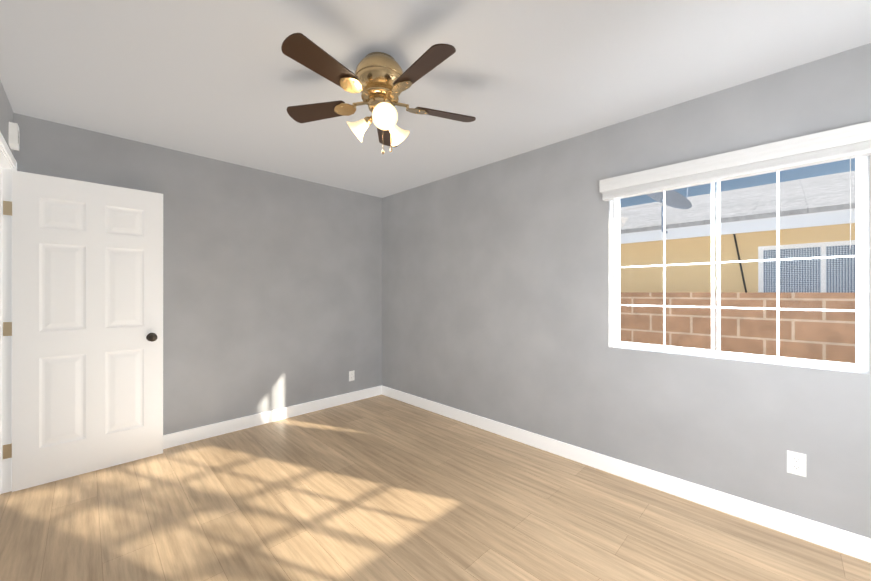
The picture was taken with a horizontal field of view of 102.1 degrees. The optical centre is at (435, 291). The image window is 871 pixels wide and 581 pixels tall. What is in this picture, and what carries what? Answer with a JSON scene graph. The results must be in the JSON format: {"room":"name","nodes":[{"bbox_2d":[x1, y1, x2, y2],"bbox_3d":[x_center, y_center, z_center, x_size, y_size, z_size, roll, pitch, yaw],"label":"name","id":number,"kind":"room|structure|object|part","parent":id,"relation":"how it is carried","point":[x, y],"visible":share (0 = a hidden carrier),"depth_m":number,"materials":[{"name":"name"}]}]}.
{"room":"empty bedroom","nodes":[
{"label":"empty bedroom","id":0,"kind":"room"},
{"bbox_2d":[0,80,12,154],"bbox_3d":[-1.321,0.049,0.765,0.130,2.440,4.200,0,0,-45],"label":"wall","id":1,"kind":"structure","parent":0,"point":[6,114],"depth_m":2.07,"materials":[{"name":"grey paint"}]},
{"bbox_2d":[0,132,16,494],"bbox_3d":[-2.473,0.211,1.932,0.149,2.117,0.894,0,0,-45],"label":"door frame","id":2,"kind":"structure","parent":1,"relation":"attached to","point":[8,163],"depth_m":2.23,"materials":[{"name":"white wood"}]},
{"bbox_2d":[9,122,18,150],"bbox_3d":[-2.637,-0.972,2.204,0.034,0.145,0.105,0,0,-45],"label":"door chime","id":3,"kind":"object","parent":1,"relation":"attached to","point":[13,136],"visible":1,"depth_m":2.17,"materials":[{"name":"white plastic"}]},
{"bbox_2d":[3,170,162,491],"bbox_3d":[-2.405,0.247,2.464,0.800,2.030,0.117,0,0,-45],"label":"door","id":4,"kind":"structure","parent":1,"relation":"in","point":[87,327],"depth_m":2.45,"materials":[{"name":"white wood"}]},
{"bbox_3d":[-2.711,0.240,2.234,0.043,1.630,0.012,0,0,-45],"label":"door hinges","id":5,"kind":"part","parent":4,"relation":"part of","materials":[{"name":"gold metal"}]},
{"bbox_3d":[-2.156,0.348,2.681,0.066,0.066,0.072,0,0,-45],"label":"knob","id":6,"kind":"part","parent":4,"relation":"part of","materials":[{"name":"brown metal"}]},
{"bbox_2d":[13,113,381,434],"bbox_3d":[-1.757,0.052,3.435,3.280,2.440,0.200,0,0,-45],"label":"wall","id":7,"kind":"structure","parent":0,"point":[272,291],"depth_m":3.28,"materials":[{"name":"grey paint"}]},
{"bbox_2d":[163,385,382,448],"bbox_3d":[-1.720,1.216,3.318,2.910,0.112,0.017,0,0,-45],"label":"baseboard","id":8,"kind":"structure","parent":7,"relation":"attached to","point":[203,432],"depth_m":3.37,"materials":[{"name":"white wood"}]},
{"bbox_2d":[349,370,354,380],"bbox_3d":[-0.968,0.972,4.072,0.070,0.115,0.008,0,0,-45],"label":"electrical outlet","id":9,"kind":"object","parent":7,"relation":"attached to","point":[351,375],"visible":1,"depth_m":4.07,"materials":[{"name":"white plastic"}]},
{"bbox_2d":[0,395,870,580],"bbox_3d":[-0.205,1.320,1.874,3.280,0.100,4.600,0,0,-45],"label":"floor","id":10,"kind":"structure","parent":0,"point":[381,488],"depth_m":1.96,"materials":[{"name":"brown wood"}]},
{"bbox_2d":[0,0,870,197],"bbox_3d":[-0.205,-1.230,1.877,3.280,0.120,4.600,0,0,-45],"label":"ceiling","id":11,"kind":"structure","parent":0,"point":[229,81],"depth_m":1.83,"materials":[{"name":"grey paint"}]},
{"bbox_2d":[281,33,475,153],"bbox_3d":[-0.273,-0.927,1.769,1.023,0.487,1.009,0,0,-45],"label":"fan","id":12,"kind":"object","parent":11,"relation":"hanging from","point":[380,81],"visible":1,"depth_m":1.70,"materials":[{"name":"brown wood"}]},
{"bbox_2d":[382,43,870,537],"bbox_3d":[0.957,0.051,2.891,0.200,2.440,4.400,0,0,-45],"label":"wall","id":13,"kind":"structure","parent":0,"point":[497,291],"depth_m":2.52,"materials":[{"name":"grey paint"}]},
{"bbox_2d":[383,386,870,562],"bbox_3d":[0.809,1.215,2.884,0.017,0.112,4.200,0,0,-45],"label":"baseboard","id":14,"kind":"structure","parent":13,"relation":"attached to","point":[837,539],"depth_m":2.18,"materials":[{"name":"white wood"}]},
{"bbox_2d":[613,156,866,371],"bbox_3d":[1.715,-0.170,2.155,0.065,1.120,1.165,0,0,-45],"label":"window","id":15,"kind":"structure","parent":13,"relation":"in","point":[860,364],"depth_m":2.03,"materials":[{"name":"clear glass"}]},
{"bbox_2d":[599,121,870,286],"bbox_3d":[1.605,-0.408,2.045,0.071,0.744,1.235,0,0,-45],"label":"window blind","id":16,"kind":"object","parent":15,"relation":"attached to","point":[844,143],"visible":1,"depth_m":1.91,"materials":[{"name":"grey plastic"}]},
{"bbox_2d":[787,450,805,476],"bbox_3d":[1.871,0.890,1.825,0.008,0.115,0.070,0,0,-45],"label":"electrical outlet","id":17,"kind":"object","parent":13,"relation":"attached to","point":[796,463],"visible":1,"depth_m":1.82,"materials":[{"name":"white plastic"}]},
{"label":"outside","id":18,"kind":"structure","parent":0,"visible":0},
{"bbox_3d":[5.581,1.726,7.493,12.850,0.100,28.000,0,0,-45],"label":"ground","id":19,"kind":"structure","parent":18,"visible":0},
{"bbox_2d":[620,292,855,362],"bbox_3d":[2.502,0.840,4.428,0.190,1.665,24.000,0,0,-45],"label":"brick wall","id":20,"kind":"structure","parent":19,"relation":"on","point":[734,327],"depth_m":3.59,"materials":[{"name":"brown brick"}]},
{"bbox_2d":[620,171,855,292],"bbox_3d":[5.914,-0.272,7.826,8.947,3.897,24.000,0,0,-45],"label":"neighbor house","id":21,"kind":"structure","parent":19,"relation":"on","point":[672,232],"depth_m":4.84,"materials":[{"name":"beige paint"}]}
]}

